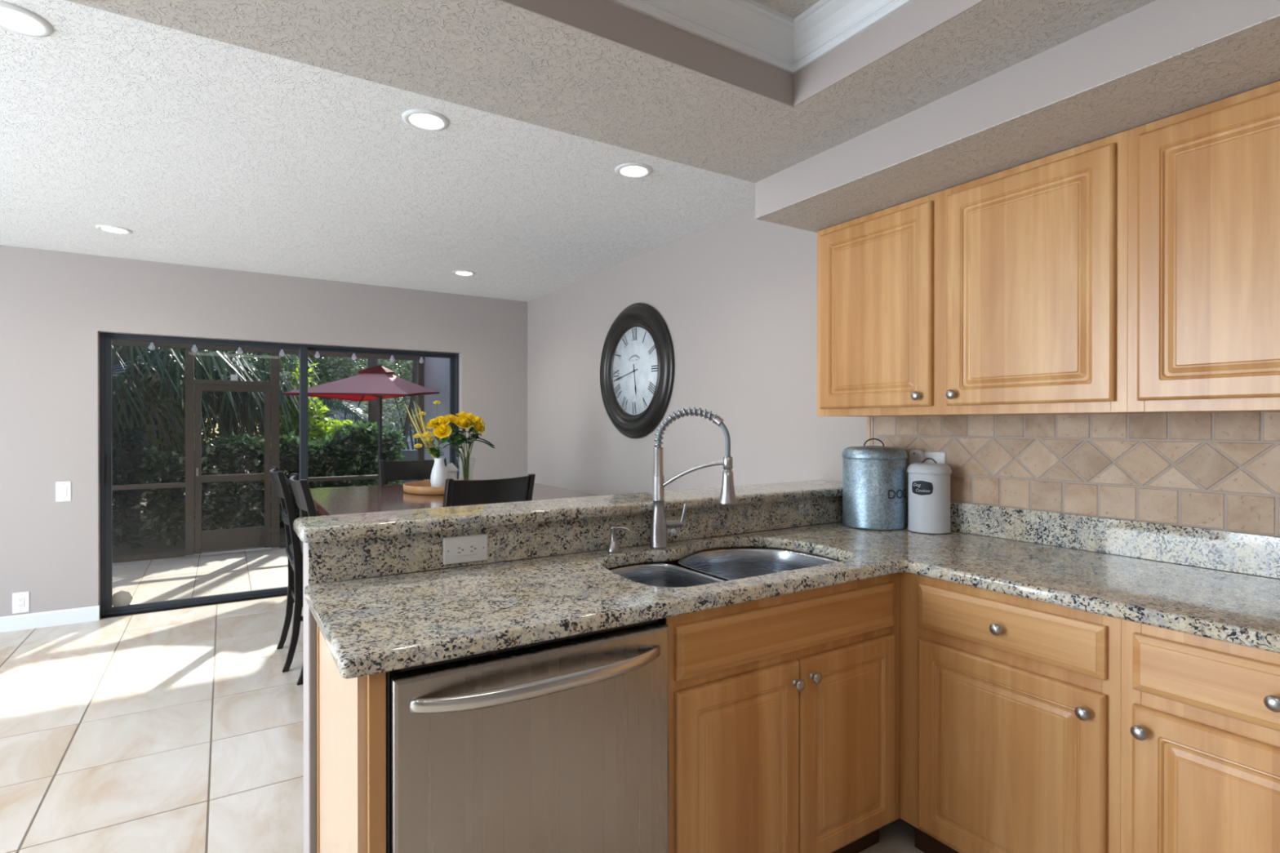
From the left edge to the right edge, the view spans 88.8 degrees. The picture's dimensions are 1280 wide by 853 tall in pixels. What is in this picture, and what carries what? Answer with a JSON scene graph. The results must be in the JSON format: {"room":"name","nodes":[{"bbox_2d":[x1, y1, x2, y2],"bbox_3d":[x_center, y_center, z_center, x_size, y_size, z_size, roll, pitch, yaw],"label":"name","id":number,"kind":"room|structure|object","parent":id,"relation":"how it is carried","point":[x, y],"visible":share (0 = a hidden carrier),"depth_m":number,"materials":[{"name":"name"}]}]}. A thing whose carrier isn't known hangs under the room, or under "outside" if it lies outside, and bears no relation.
{"room":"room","nodes":[
{"label":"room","id":0,"kind":"room"},
{"bbox_2d":[100,546,287,618],"bbox_3d":[-4.079,1.348,5.670,5.200,0.057,2.460,0,0,-32],"label":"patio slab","id":1,"kind":"object","parent":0,"point":[262,547],"visible":0.11,"depth_m":4.96,"materials":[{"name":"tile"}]},
{"bbox_2d":[112,546,288,606],"bbox_3d":[-4.179,1.319,5.668,5.030,0.002,2.237,0,0,-32],"label":"floor","id":2,"kind":"structure","parent":0,"point":[218,572],"depth_m":5.79,"materials":[{"name":"tile"}]},
{"bbox_2d":[111,339,424,563],"bbox_3d":[-4.555,-0.102,6.627,4.630,2.830,0.083,0,0,-32],"label":"screen enclosure","id":3,"kind":"object","parent":2,"relation":"on","point":[190,381],"visible":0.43,"depth_m":6.74,"materials":[{"name":"brown metal"}]},
{"bbox_2d":[148,341,155,350],"bbox_3d":[-4.795,-0.791,6.417,0.045,0.081,0.056,0,0,-32],"label":"string lights","id":4,"kind":"object","parent":3,"relation":"hanging from","point":[151,347],"depth_m":6.40,"materials":[{"name":"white glass"}]},
{"bbox_2d":[148,341,155,350],"bbox_3d":[-4.796,-0.800,6.416,0.056,0.104,0.056,0,0,-32],"label":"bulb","id":5,"kind":"object","parent":4,"relation":"attached to","point":[151,347],"depth_m":6.40,"materials":[{"name":"glass"}]},
{"bbox_2d":[191,343,197,352],"bbox_3d":[-4.505,-0.790,6.601,0.048,0.083,0.056,0,0,-32],"label":"string lights","id":6,"kind":"object","parent":3,"relation":"hanging from","point":[194,349],"depth_m":6.59,"materials":[{"name":"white glass"}]},
{"bbox_2d":[191,343,197,352],"bbox_3d":[-4.505,-0.801,6.601,0.056,0.104,0.056,0,0,-32],"label":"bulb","id":7,"kind":"object","parent":6,"relation":"attached to","point":[194,349],"depth_m":6.59,"materials":[{"name":"glass"}]},
{"bbox_2d":[194,384,270,554],"bbox_3d":[-4.249,0.433,6.828,0.670,1.728,0.049,0,0,-32],"label":"screen door","id":8,"kind":"structure","parent":3,"relation":"attached to","point":[232,538],"depth_m":6.82,"materials":[{"name":"brown metal"}]},
{"bbox_2d":[236,346,243,354],"bbox_3d":[-4.173,-0.793,6.812,0.051,0.078,0.056,0,0,-32],"label":"string lights","id":9,"kind":"object","parent":3,"relation":"hanging from","point":[239,351],"depth_m":6.80,"materials":[{"name":"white glass"}]},
{"bbox_2d":[236,346,243,354],"bbox_3d":[-4.175,-0.801,6.811,0.056,0.104,0.056,0,0,-32],"label":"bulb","id":10,"kind":"object","parent":9,"relation":"attached to","point":[239,351],"depth_m":6.80,"materials":[{"name":"glass"}]},
{"bbox_2d":[279,348,284,356],"bbox_3d":[-3.849,-0.791,7.018,0.046,0.080,0.056,0,0,-32],"label":"string lights","id":11,"kind":"object","parent":3,"relation":"hanging from","point":[282,353],"depth_m":7.00,"materials":[{"name":"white glass"}]},
{"bbox_2d":[279,348,284,356],"bbox_3d":[-3.850,-0.802,7.018,0.056,0.104,0.056,0,0,-32],"label":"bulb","id":12,"kind":"object","parent":11,"relation":"attached to","point":[282,353],"depth_m":7.00,"materials":[{"name":"glass"}]},
{"bbox_2d":[314,351,319,358],"bbox_3d":[-3.563,-0.790,7.200,0.049,0.073,0.056,0,0,-32],"label":"string lights","id":13,"kind":"object","parent":3,"relation":"hanging from","point":[317,355],"depth_m":7.19,"materials":[{"name":"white glass"}]},
{"bbox_2d":[314,351,319,358],"bbox_3d":[-3.560,-0.803,7.203,0.056,0.104,0.056,0,0,-32],"label":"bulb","id":14,"kind":"object","parent":13,"relation":"attached to","point":[317,355],"depth_m":7.19,"materials":[{"name":"glass"}]},
{"bbox_2d":[351,353,356,359],"bbox_3d":[-3.248,-0.788,7.401,0.051,0.066,0.056,0,0,-32],"label":"string lights","id":15,"kind":"object","parent":3,"relation":"hanging from","point":[353,357],"depth_m":7.39,"materials":[{"name":"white glass"}]},
{"bbox_2d":[351,353,356,359],"bbox_3d":[-3.243,-0.803,7.404,0.056,0.104,0.056,0,0,-32],"label":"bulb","id":16,"kind":"object","parent":15,"relation":"attached to","point":[353,357],"depth_m":7.39,"materials":[{"name":"glass"}]},
{"bbox_2d":[282,364,439,484],"bbox_3d":[-2.875,0.335,6.831,1.181,1.960,0.972,0,0,14],"label":"patio umbrella","id":17,"kind":"object","parent":2,"relation":"on","point":[378,383],"visible":0.72,"depth_m":6.72,"materials":[{"name":"fabric"}]},
{"bbox_2d":[0,244,527,618],"bbox_3d":[-3.879,0.025,4.406,6.585,2.670,0.200,0,0,-32],"label":"wall","id":18,"kind":"structure","parent":0,"point":[55,306],"depth_m":4.43,"materials":[{"name":"beige paint"}]},
{"bbox_2d":[12,591,29,613],"bbox_3d":[-3.994,1.136,4.213,0.082,0.132,0.010,0,0,-32],"label":"wall outlet","id":19,"kind":"object","parent":18,"relation":"attached to","point":[20,601],"visible":1,"depth_m":4.21,"materials":[{"name":"white plastic"}]},
{"bbox_2d":[17,597,24,608],"bbox_3d":[-3.993,1.136,4.210,0.034,0.067,0.004,0,0,-32],"label":"receptacle","id":20,"kind":"object","parent":19,"relation":"attached to","point":[20,601],"depth_m":4.21,"materials":[{"name":"white plastic"}]},
{"bbox_2d":[0,605,99,632],"bbox_3d":[-5.130,1.264,3.487,3.483,0.098,0.014,0,0,-32],"label":"baseboard","id":21,"kind":"structure","parent":18,"relation":"attached to","point":[73,615],"depth_m":4.28,"materials":[{"name":"white paint"}]},
{"bbox_2d":[55,481,71,502],"bbox_3d":[-3.817,0.431,4.323,0.078,0.132,0.009,0,0,-32],"label":"light switch","id":22,"kind":"object","parent":18,"relation":"attached to","point":[63,489],"visible":1,"depth_m":4.32,"materials":[{"name":"white plastic"}]},
{"bbox_2d":[99,332,458,617],"bbox_3d":[-2.685,0.329,5.191,2.488,1.957,0.121,0,0,-32],"label":"door","id":23,"kind":"structure","parent":18,"relation":"in","point":[121,601],"depth_m":4.68,"materials":[{"name":"brown metal"}]},
{"bbox_2d":[0,0,755,302],"bbox_3d":[-2.866,-1.212,2.764,6.735,0.120,3.952,0,0,-32],"label":"ceiling","id":24,"kind":"structure","parent":0,"point":[213,153],"depth_m":3.01,"materials":[{"name":"white paint"}]},
{"bbox_2d":[0,0,53,37],"bbox_3d":[-1.764,-1.144,1.837,0.172,0.008,0.172,0,0,-32],"label":"recessed light","id":25,"kind":"object","parent":24,"relation":"in","point":[15,19],"visible":1,"depth_m":1.85,"materials":[{"name":"white paint"}]},
{"bbox_2d":[95,225,133,234],"bbox_3d":[-3.081,-1.151,3.826,0.172,0.008,0.172,0,0,-32],"label":"recessed light","id":26,"kind":"object","parent":24,"relation":"in","point":[108,228],"visible":1,"depth_m":3.82,"materials":[{"name":"white paint"}]},
{"bbox_2d":[401,109,449,131],"bbox_3d":[-0.804,-1.146,2.451,0.172,0.008,0.172,0,0,-32],"label":"recessed light","id":27,"kind":"object","parent":24,"relation":"in","point":[421,119],"visible":1,"depth_m":2.44,"materials":[{"name":"white paint"}]},
{"bbox_2d":[452,270,475,275],"bbox_3d":[-1.327,-1.154,4.924,0.172,0.008,0.172,0,0,-32],"label":"recessed light","id":28,"kind":"object","parent":24,"relation":"in","point":[460,273],"visible":1,"depth_m":4.91,"materials":[{"name":"white paint"}]},
{"bbox_2d":[614,163,653,177],"bbox_3d":[-0.029,-1.148,2.938,0.172,0.008,0.172,0,0,-32],"label":"recessed light","id":29,"kind":"object","parent":24,"relation":"in","point":[626,170],"visible":1,"depth_m":2.92,"materials":[{"name":"white paint"}]},
{"bbox_2d":[424,356,449,480],"bbox_3d":[-2.027,-0.084,7.125,0.170,2.870,2.400,0,0,-32],"label":"wall","id":30,"kind":"structure","parent":0,"point":[437,370],"depth_m":7.38,"materials":[{"name":"grey paint"}]},
{"bbox_2d":[0,595,924,852],"bbox_3d":[-1.474,1.348,0.631,6.585,0.050,8.840,0,0,-32],"label":"floor","id":31,"kind":"structure","parent":0,"point":[269,819],"depth_m":2.77,"materials":[{"name":"tile"}]},
{"bbox_2d":[269,466,302,672],"bbox_3d":[-1.848,0.775,3.787,0.519,1.075,0.470,0,0,-32],"label":"counter chair","id":32,"kind":"object","parent":31,"relation":"on","point":[294,551],"visible":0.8,"depth_m":3.52,"materials":[{"name":"brown wood"}]},
{"bbox_2d":[289,473,317,685],"bbox_3d":[-1.452,0.777,3.257,0.519,1.075,0.470,0,0,-32],"label":"counter chair","id":33,"kind":"object","parent":31,"relation":"on","point":[301,491],"visible":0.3,"depth_m":3.00,"materials":[{"name":"brown wood"}]},
{"bbox_2d":[316,623,386,852],"bbox_3d":[-0.649,0.882,1.442,0.050,0.876,0.600,0,0,-32],"label":"end panel","id":34,"kind":"object","parent":31,"relation":"on","point":[352,712],"visible":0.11,"depth_m":1.25,"materials":[{"name":"brown wood"}]},
{"bbox_2d":[378,457,446,484],"bbox_3d":[-1.518,0.773,4.530,0.470,1.075,0.519,0,0,-32],"label":"counter chair","id":35,"kind":"object","parent":31,"relation":"on","point":[400,470],"visible":0.17,"depth_m":4.69,"materials":[{"name":"brown wood"}]},
{"bbox_2d":[309,483,599,515],"bbox_3d":[-1.168,0.857,3.953,1.450,0.910,1.520,0,0,-32],"label":"dining table","id":36,"kind":"object","parent":31,"relation":"on","point":[378,498],"visible":0.16,"depth_m":3.66,"materials":[{"name":"brown wood"}]},
{"bbox_2d":[403,479,478,494],"bbox_3d":[-1.197,0.377,4.099,0.548,0.047,0.548,0,0,-32],"label":"serving tray","id":37,"kind":"object","parent":36,"relation":"on","point":[419,487],"visible":0.41,"depth_m":3.86,"materials":[{"name":"brown wood"}]},
{"bbox_2d":[430,457,448,487],"bbox_3d":[-1.247,0.293,4.056,0.104,0.196,0.104,0,0,-32],"label":"vase","id":38,"kind":"object","parent":37,"relation":"on","point":[439,475],"visible":0.77,"depth_m":4.02,"materials":[{"name":"ceramic"}]},
{"bbox_2d":[404,400,436,462],"bbox_3d":[-1.339,0.097,4.022,0.199,0.511,0.048,0,0,-9],"label":"dried stems","id":39,"kind":"object","parent":38,"relation":"in","point":[424,430],"visible":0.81,"depth_m":4.01,"materials":[{"name":"plant"}]},
{"bbox_2d":[413,433,440,453],"bbox_3d":[-1.306,0.193,4.025,0.165,0.298,0.091,0,0,-32],"label":"wildflower","id":40,"kind":"object","parent":38,"relation":"in","point":[416,435],"visible":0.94,"depth_m":4.01,"materials":[{"name":"yellow plant"}]},
{"bbox_2d":[413,443,443,457],"bbox_3d":[-1.295,0.223,4.003,0.170,0.238,0.083,0,0,-32],"label":"wildflower","id":41,"kind":"object","parent":38,"relation":"in","point":[417,446],"visible":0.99,"depth_m":3.99,"materials":[{"name":"yellow plant"}]},
{"bbox_2d":[418,411,441,454],"bbox_3d":[-1.289,0.125,4.029,0.142,0.434,0.094,0,0,-32],"label":"wildflower","id":42,"kind":"object","parent":38,"relation":"in","point":[422,413],"visible":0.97,"depth_m":4.02,"materials":[{"name":"yellow plant"}]},
{"bbox_2d":[422,431,442,457],"bbox_3d":[-1.268,0.185,4.005,0.095,0.314,0.125,0,0,20],"label":"wildflower","id":43,"kind":"object","parent":38,"relation":"in","point":[428,433],"visible":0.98,"depth_m":3.98,"materials":[{"name":"yellow plant"}]},
{"bbox_2d":[424,436,444,457],"bbox_3d":[-1.274,0.202,4.031,0.116,0.279,0.107,0,0,-32],"label":"wildflower","id":44,"kind":"object","parent":38,"relation":"in","point":[428,439],"visible":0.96,"depth_m":4.00,"materials":[{"name":"yellow plant"}]},
{"bbox_2d":[433,400,447,457],"bbox_3d":[-1.260,0.090,4.059,0.102,0.504,0.089,0,0,33],"label":"wildflower","id":45,"kind":"object","parent":38,"relation":"in","point":[437,402],"visible":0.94,"depth_m":4.07,"materials":[{"name":"yellow plant"}]},
{"bbox_2d":[445,462,458,479],"bbox_3d":[-1.208,0.312,4.163,0.087,0.157,0.084,0,0,-4],"label":"house","id":46,"kind":"object","parent":37,"relation":"on","point":[451,469],"visible":0.52,"depth_m":4.13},
{"bbox_3d":[-1.121,0.296,4.218,0.124,0.190,0.124,0,0,-32],"label":"glass vase","id":47,"kind":"object","parent":37,"relation":"on","visible":0},
{"bbox_2d":[426,418,466,476],"bbox_3d":[-1.211,0.160,4.118,0.114,0.425,0.298,0,0,30],"label":"rose","id":48,"kind":"object","parent":47,"relation":"in","point":[431,423],"visible":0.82,"depth_m":4.02,"materials":[{"name":"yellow plant"}]},
{"bbox_2d":[431,416,463,472],"bbox_3d":[-1.184,0.154,4.106,0.106,0.437,0.264,0,0,29],"label":"rose","id":49,"kind":"object","parent":47,"relation":"in","point":[440,419],"visible":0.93,"depth_m":4.04,"materials":[{"name":"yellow plant"}]},
{"bbox_2d":[432,423,464,479],"bbox_3d":[-1.168,0.176,4.074,0.118,0.391,0.265,0,0,37],"label":"rose","id":50,"kind":"object","parent":47,"relation":"in","point":[438,432],"visible":0.99,"depth_m":4.00,"materials":[{"name":"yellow plant"}]},
{"bbox_2d":[444,413,468,472],"bbox_3d":[-1.163,0.147,4.134,0.103,0.450,0.205,0,0,26],"label":"rose","id":51,"kind":"object","parent":47,"relation":"in","point":[451,417],"visible":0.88,"depth_m":4.10,"materials":[{"name":"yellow plant"}]},
{"bbox_2d":[448,415,469,447],"bbox_3d":[-1.146,0.151,4.149,0.148,0.441,0.104,0,0,-32],"label":"rose","id":52,"kind":"object","parent":47,"relation":"in","point":[461,440],"visible":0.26,"depth_m":4.15,"materials":[{"name":"green plant"}]},
{"bbox_2d":[455,411,467,479],"bbox_3d":[-1.138,0.136,4.209,0.110,0.471,0.108,0,0,5],"label":"rose","id":53,"kind":"object","parent":47,"relation":"in","point":[462,412],"visible":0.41,"depth_m":4.21,"materials":[{"name":"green plant"}]},
{"bbox_2d":[453,416,474,475],"bbox_3d":[-1.107,0.153,4.129,0.116,0.437,0.178,0,0,19],"label":"rose","id":54,"kind":"object","parent":47,"relation":"in","point":[463,421],"visible":0.99,"depth_m":4.10,"materials":[{"name":"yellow plant"}]},
{"bbox_2d":[458,412,479,479],"bbox_3d":[-1.087,0.141,4.173,0.101,0.462,0.109,0,0,21],"label":"rose","id":55,"kind":"object","parent":47,"relation":"in","point":[465,415],"visible":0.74,"depth_m":4.17,"materials":[{"name":"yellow plant"}]},
{"bbox_2d":[464,415,484,479],"bbox_3d":[-1.056,0.151,4.173,0.100,0.441,0.172,0,0,-32],"label":"rose","id":56,"kind":"object","parent":47,"relation":"in","point":[477,420],"visible":0.94,"depth_m":4.15,"materials":[{"name":"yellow plant"}]},
{"bbox_2d":[465,417,494,479],"bbox_3d":[-1.028,0.155,4.219,0.174,0.433,0.132,0,0,-32],"label":"rose","id":57,"kind":"object","parent":47,"relation":"in","point":[484,427],"visible":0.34,"depth_m":4.21,"materials":[{"name":"green plant"}]},
{"bbox_2d":[467,421,494,479],"bbox_3d":[-1.020,0.166,4.190,0.176,0.412,0.159,0,0,-32],"label":"rose","id":58,"kind":"object","parent":47,"relation":"in","point":[479,428],"visible":0.94,"depth_m":4.17,"materials":[{"name":"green plant"}]},
{"bbox_2d":[442,473,535,506],"bbox_3d":[-0.857,0.777,3.313,0.470,1.075,0.519,0,0,-41],"label":"counter chair","id":59,"kind":"object","parent":31,"relation":"on","point":[456,492],"visible":0.16,"depth_m":3.10,"materials":[{"name":"black wood"}]},
{"bbox_2d":[386,617,669,852],"bbox_3d":[-0.335,0.883,1.580,0.625,0.874,0.662,0,0,-32],"label":"dishwasher","id":60,"kind":"object","parent":31,"relation":"on","point":[558,745],"visible":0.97,"depth_m":1.33,"materials":[{"name":"silver metal"}]},
{"bbox_2d":[608,546,899,852],"bbox_3d":[0.282,0.880,2.007,0.872,0.876,0.646,0,0,-32],"label":"base cabinet","id":61,"kind":"object","parent":31,"relation":"on","point":[784,709],"visible":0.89,"depth_m":1.73,"materials":[{"name":"brown wood"}]},
{"bbox_2d":[304,521,1279,679],"bbox_3d":[0.876,0.427,0.986,2.192,0.038,3.020,0,0,-32],"label":"countertop","id":62,"kind":"structure","parent":61,"relation":"on","point":[368,626],"depth_m":1.62,"materials":[{"name":"stone"}]},
{"bbox_2d":[607,524,631,553],"bbox_3d":[-0.069,0.362,2.094,0.077,0.085,0.042,0,0,25],"label":"soap dispenser","id":63,"kind":"object","parent":62,"relation":"on","point":[613,547],"visible":1,"depth_m":2.09,"materials":[{"name":"silver metal"}]},
{"bbox_2d":[649,406,737,548],"bbox_3d":[0.179,0.170,2.150,0.299,0.468,0.096,0,0,25],"label":"kitchen faucet","id":64,"kind":"object","parent":62,"relation":"on","point":[659,524],"visible":1,"depth_m":2.16,"materials":[{"name":"silver metal"}]},
{"bbox_2d":[608,547,839,586],"bbox_3d":[0.258,0.553,2.040,0.784,0.224,0.495,0,0,-32],"label":"sink","id":65,"kind":"object","parent":62,"relation":"in","point":[708,566],"visible":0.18,"depth_m":2.28,"materials":[{"name":"silver metal"}]},
{"bbox_2d":[841,438,907,530],"bbox_3d":[0.945,0.224,2.638,0.251,0.353,0.251,0,0,-32],"label":"canister","id":66,"kind":"object","parent":62,"relation":"on","point":[874,477],"visible":1,"depth_m":2.54,"materials":[{"name":"metal"}]},
{"bbox_2d":[906,457,951,533],"bbox_3d":[1.111,0.261,2.509,0.158,0.280,0.158,0,0,-32],"label":"canister","id":67,"kind":"object","parent":62,"relation":"on","point":[929,483],"visible":1,"depth_m":2.45,"materials":[{"name":"white ceramic"}]},
{"bbox_2d":[899,572,1121,852],"bbox_3d":[1.190,0.881,1.909,0.646,0.876,0.586,0,0,-32],"label":"base cabinet","id":68,"kind":"object","parent":31,"relation":"on","point":[1010,741],"visible":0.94,"depth_m":1.72,"materials":[{"name":"brown wood"}]},
{"bbox_2d":[1120,619,1279,852],"bbox_3d":[1.502,0.882,1.419,0.646,0.876,0.576,0,0,-32],"label":"base cabinet","id":69,"kind":"object","parent":31,"relation":"on","point":[1200,716],"visible":0.96,"depth_m":1.38,"materials":[{"name":"brown wood"}]},
{"bbox_2d":[302,521,841,852],"bbox_3d":[0.030,0.805,2.347,2.202,1.025,0.137,0,0,-32],"label":"wall","id":70,"kind":"structure","parent":0,"point":[309,624],"depth_m":1.71,"materials":[{"name":"beige paint"}]},
{"bbox_2d":[293,480,842,542],"bbox_3d":[0.005,0.272,2.362,2.224,0.038,0.331,0,0,-32],"label":"bar","id":71,"kind":"object","parent":70,"relation":"on","point":[384,523],"visible":0.93,"depth_m":2.02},
{"bbox_2d":[307,496,842,584],"bbox_3d":[0.064,0.348,2.272,2.182,0.112,0.021,0,0,-32],"label":"granite upsplash","id":72,"kind":"object","parent":70,"relation":"attached to","point":[362,557],"visible":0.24,"depth_m":2.04,"materials":[{"name":"stone"}]},
{"bbox_2d":[443,533,487,564],"bbox_3d":[-0.504,0.356,1.892,0.130,0.078,0.010,0,0,-32],"label":"outlet","id":73,"kind":"object","parent":72,"relation":"attached to","point":[473,548],"visible":1,"depth_m":1.89,"materials":[{"name":"white plastic"}]},
{"bbox_2d":[454,542,477,556],"bbox_3d":[-0.502,0.356,1.890,0.067,0.034,0.004,0,0,-32],"label":"receptacle","id":74,"kind":"object","parent":73,"relation":"attached to","point":[461,549],"depth_m":1.89,"materials":[{"name":"white plastic"}]},
{"bbox_2d":[65,0,1156,182],"bbox_3d":[-0.437,-1.085,-1.053,6.735,0.308,5.098,0,0,-32],"label":"ceiling","id":75,"kind":"structure","parent":0,"point":[497,57],"depth_m":1.70,"materials":[{"name":"grey paint"}]},
{"bbox_2d":[498,0,985,106],"bbox_3d":[0.218,-1.032,-0.051,2.517,0.195,3.085,0,0,-32],"label":"wall","id":76,"kind":"structure","parent":0,"point":[606,20],"depth_m":1.68,"materials":[{"name":"beige paint"}]},
{"bbox_2d":[608,0,913,74],"bbox_3d":[0.218,-1.079,-0.051,2.509,0.101,3.077,0,0,-32],"label":"trim","id":77,"kind":"structure","parent":76,"relation":"attached to","point":[753,29],"depth_m":1.75,"materials":[{"name":"paint"}]},
{"bbox_2d":[753,0,819,18],"bbox_3d":[0.218,-1.155,-0.052,2.517,0.050,3.085,0,0,-32],"label":"ceiling","id":78,"kind":"structure","parent":0,"point":[792,9],"depth_m":1.76,"materials":[{"name":"grey paint"}]},
{"bbox_2d":[527,209,1279,739],"bbox_3d":[1.320,0.032,2.499,0.140,2.670,9.000,0,0,-32],"label":"wall","id":79,"kind":"structure","parent":0,"point":[735,298],"depth_m":3.85,"materials":[{"name":"beige paint"}]},
{"bbox_2d":[600,302,674,438],"bbox_3d":[-0.052,-0.380,4.470,0.053,0.926,0.926,0,0,-32],"label":"wall clock","id":80,"kind":"object","parent":79,"relation":"attached to","point":[637,364],"visible":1,"depth_m":4.43,"materials":[{"name":"brown metal"}]},
{"bbox_2d":[817,130,1155,417],"bbox_3d":[1.137,-0.421,2.296,0.368,0.760,1.093,0,0,-32],"label":"upper cabinet","id":81,"kind":"object","parent":79,"relation":"attached to","point":[1004,292],"visible":0.99,"depth_m":2.07,"materials":[{"name":"brown wood"}]},
{"bbox_2d":[866,412,1279,536],"bbox_3d":[1.819,0.115,1.574,0.010,0.358,3.057,0,0,-32],"label":"backsplash","id":82,"kind":"structure","parent":79,"relation":"attached to","point":[1216,471],"depth_m":2.06,"materials":[{"name":"tile"}]},
{"bbox_2d":[909,449,946,465],"bbox_3d":[1.141,0.150,2.597,0.036,0.112,0.140,0,0,-32],"label":"backsplash outlet","id":83,"kind":"object","parent":82,"relation":"attached to","point":[915,455],"visible":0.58,"depth_m":2.61,"materials":[{"name":"white plastic"}]},
{"bbox_2d":[906,496,1279,578],"bbox_3d":[1.810,0.350,1.580,0.020,0.112,3.021,0,0,-32],"label":"granite side splash","id":84,"kind":"object","parent":79,"relation":"attached to","point":[1250,553],"visible":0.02,"depth_m":2.02,"materials":[{"name":"stone"}]},
{"bbox_2d":[1127,80,1279,413],"bbox_3d":[1.737,-0.417,1.353,0.368,0.760,1.141,0,0,-32],"label":"upper cabinet","id":85,"kind":"object","parent":79,"relation":"attached to","point":[1203,215],"visible":1,"depth_m":1.61,"materials":[{"name":"brown wood"}]},
{"bbox_2d":[755,13,1279,232],"bbox_3d":[2.061,-0.800,0.597,0.648,0.004,4.998,0,0,-32],"label":"ceiling","id":86,"kind":"structure","parent":0,"point":[1246,59],"depth_m":1.74,"materials":[{"name":"grey paint"}]},
{"bbox_2d":[755,0,1279,217],"bbox_3d":[2.061,-0.869,0.596,0.650,0.135,4.998,0,0,-32],"label":"wall","id":87,"kind":"structure","parent":0,"point":[1156,31],"depth_m":1.67,"materials":[{"name":"beige paint"}]},
{"label":"outside","id":88,"kind":"structure","parent":0,"visible":0},
{"bbox_2d":[111,456,291,556],"bbox_3d":[-18.307,1.400,28.774,80.000,0.260,51.800,0,0,-32],"label":"ground","id":89,"kind":"structure","parent":88,"point":[157,547],"depth_m":7.30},
{"bbox_2d":[111,422,154,549],"bbox_3d":[-6.416,0.630,6.926,2.030,1.477,1.066,0,0,-32],"label":"hedge","id":90,"kind":"object","parent":89,"relation":"on","point":[136,444],"visible":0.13,"depth_m":7.08,"materials":[{"name":"green plant"}]},
{"bbox_2d":[111,347,237,512],"bbox_3d":[-7.421,-0.569,10.086,2.193,3.817,2.366,0,0,-32],"label":"broadleaf tree","id":91,"kind":"object","parent":89,"relation":"on","point":[144,358],"visible":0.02,"depth_m":10.01,"materials":[{"name":"green plant"}]},
{"bbox_2d":[140,396,215,524],"bbox_3d":[-6.061,0.457,8.510,0.907,1.763,0.828,0,0,-32],"label":"shrub","id":92,"kind":"object","parent":89,"relation":"on","point":[162,443],"visible":0.25,"depth_m":8.38,"materials":[{"name":"green plant"}]},
{"bbox_2d":[111,345,271,538],"bbox_3d":[-6.085,-0.247,7.880,3.187,3.184,3.356,0,0,-32],"label":"palm tree","id":93,"kind":"object","parent":89,"relation":"on","point":[128,398],"visible":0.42,"depth_m":7.68,"materials":[{"name":"green plant"}]},
{"bbox_2d":[131,430,282,546],"bbox_3d":[-5.149,0.714,7.849,1.464,1.329,1.044,0,0,-32],"label":"hedge","id":94,"kind":"object","parent":89,"relation":"on","point":[237,446],"visible":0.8,"depth_m":7.56,"materials":[{"name":"green plant"}]},
{"bbox_2d":[138,346,326,515],"bbox_3d":[-5.857,-0.177,9.216,2.746,3.035,2.733,0,0,-32],"label":"palm tree","id":95,"kind":"object","parent":89,"relation":"on","point":[230,426],"visible":0.27,"depth_m":8.98,"materials":[{"name":"green plant"}]},
{"bbox_2d":[201,351,340,499],"bbox_3d":[-6.884,-0.562,11.735,2.866,3.793,2.007,0,0,-28],"label":"broadleaf tree","id":96,"kind":"object","parent":89,"relation":"on","point":[322,367],"visible":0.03,"depth_m":11.73,"materials":[{"name":"green plant"}]},
{"bbox_2d":[270,360,329,474],"bbox_3d":[-4.944,0.178,9.531,0.864,2.313,0.719,0,0,-32],"label":"tree","id":97,"kind":"object","parent":89,"relation":"on","point":[295,424],"visible":0.43,"depth_m":9.44,"materials":[{"name":"green plant"}]},
{"bbox_2d":[237,374,368,482],"bbox_3d":[-5.305,0.246,10.324,2.410,2.186,2.234,0,0,27],"label":"palm tree","id":98,"kind":"object","parent":89,"relation":"on","point":[337,406],"visible":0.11,"depth_m":10.19,"materials":[{"name":"green plant"}]},
{"bbox_2d":[268,355,392,426],"bbox_3d":[-6.216,-0.562,12.917,2.514,3.780,2.365,0,0,-32],"label":"broadleaf tree","id":99,"kind":"object","parent":89,"relation":"on","point":[341,362],"visible":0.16,"depth_m":12.66,"materials":[{"name":"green plant"}]},
{"bbox_2d":[310,417,363,485],"bbox_3d":[-4.546,0.596,9.571,0.973,1.480,0.844,0,0,-32],"label":"shrub","id":100,"kind":"object","parent":89,"relation":"on","point":[326,430],"visible":0.08,"depth_m":9.47,"materials":[{"name":"green plant"}]},
{"bbox_2d":[270,420,406,533],"bbox_3d":[-4.107,0.630,8.864,1.713,1.499,1.051,0,0,-32],"label":"hedge","id":101,"kind":"object","parent":89,"relation":"on","point":[344,446],"visible":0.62,"depth_m":8.59,"materials":[{"name":"green plant"}]},
{"bbox_2d":[325,357,417,449],"bbox_3d":[-5.249,-0.546,18.586,7.700,3.700,3.800,0,0,-32],"label":"tree","id":102,"kind":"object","parent":89,"relation":"on","point":[356,403],"visible":0.02,"depth_m":16.14,"materials":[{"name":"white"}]},
{"bbox_2d":[351,359,417,449],"bbox_3d":[-4.808,-0.566,14.316,2.485,3.783,2.664,0,0,17],"label":"broadleaf tree","id":103,"kind":"object","parent":89,"relation":"on","point":[403,364],"visible":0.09,"depth_m":13.92,"materials":[{"name":"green plant"}]},
{"bbox_2d":[367,358,417,479],"bbox_3d":[-3.956,-0.468,10.519,0.817,3.605,0.180,0,0,-32],"label":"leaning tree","id":104,"kind":"object","parent":89,"relation":"on","point":[372,405],"visible":0.16,"depth_m":10.57,"materials":[{"name":"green plant"}]},
{"bbox_2d":[386,449,417,484],"bbox_3d":[-2.791,0.845,10.583,2.550,0.970,0.150,0,0,-32],"label":"wall","id":105,"kind":"structure","parent":89,"relation":"on","point":[411,455],"depth_m":10.02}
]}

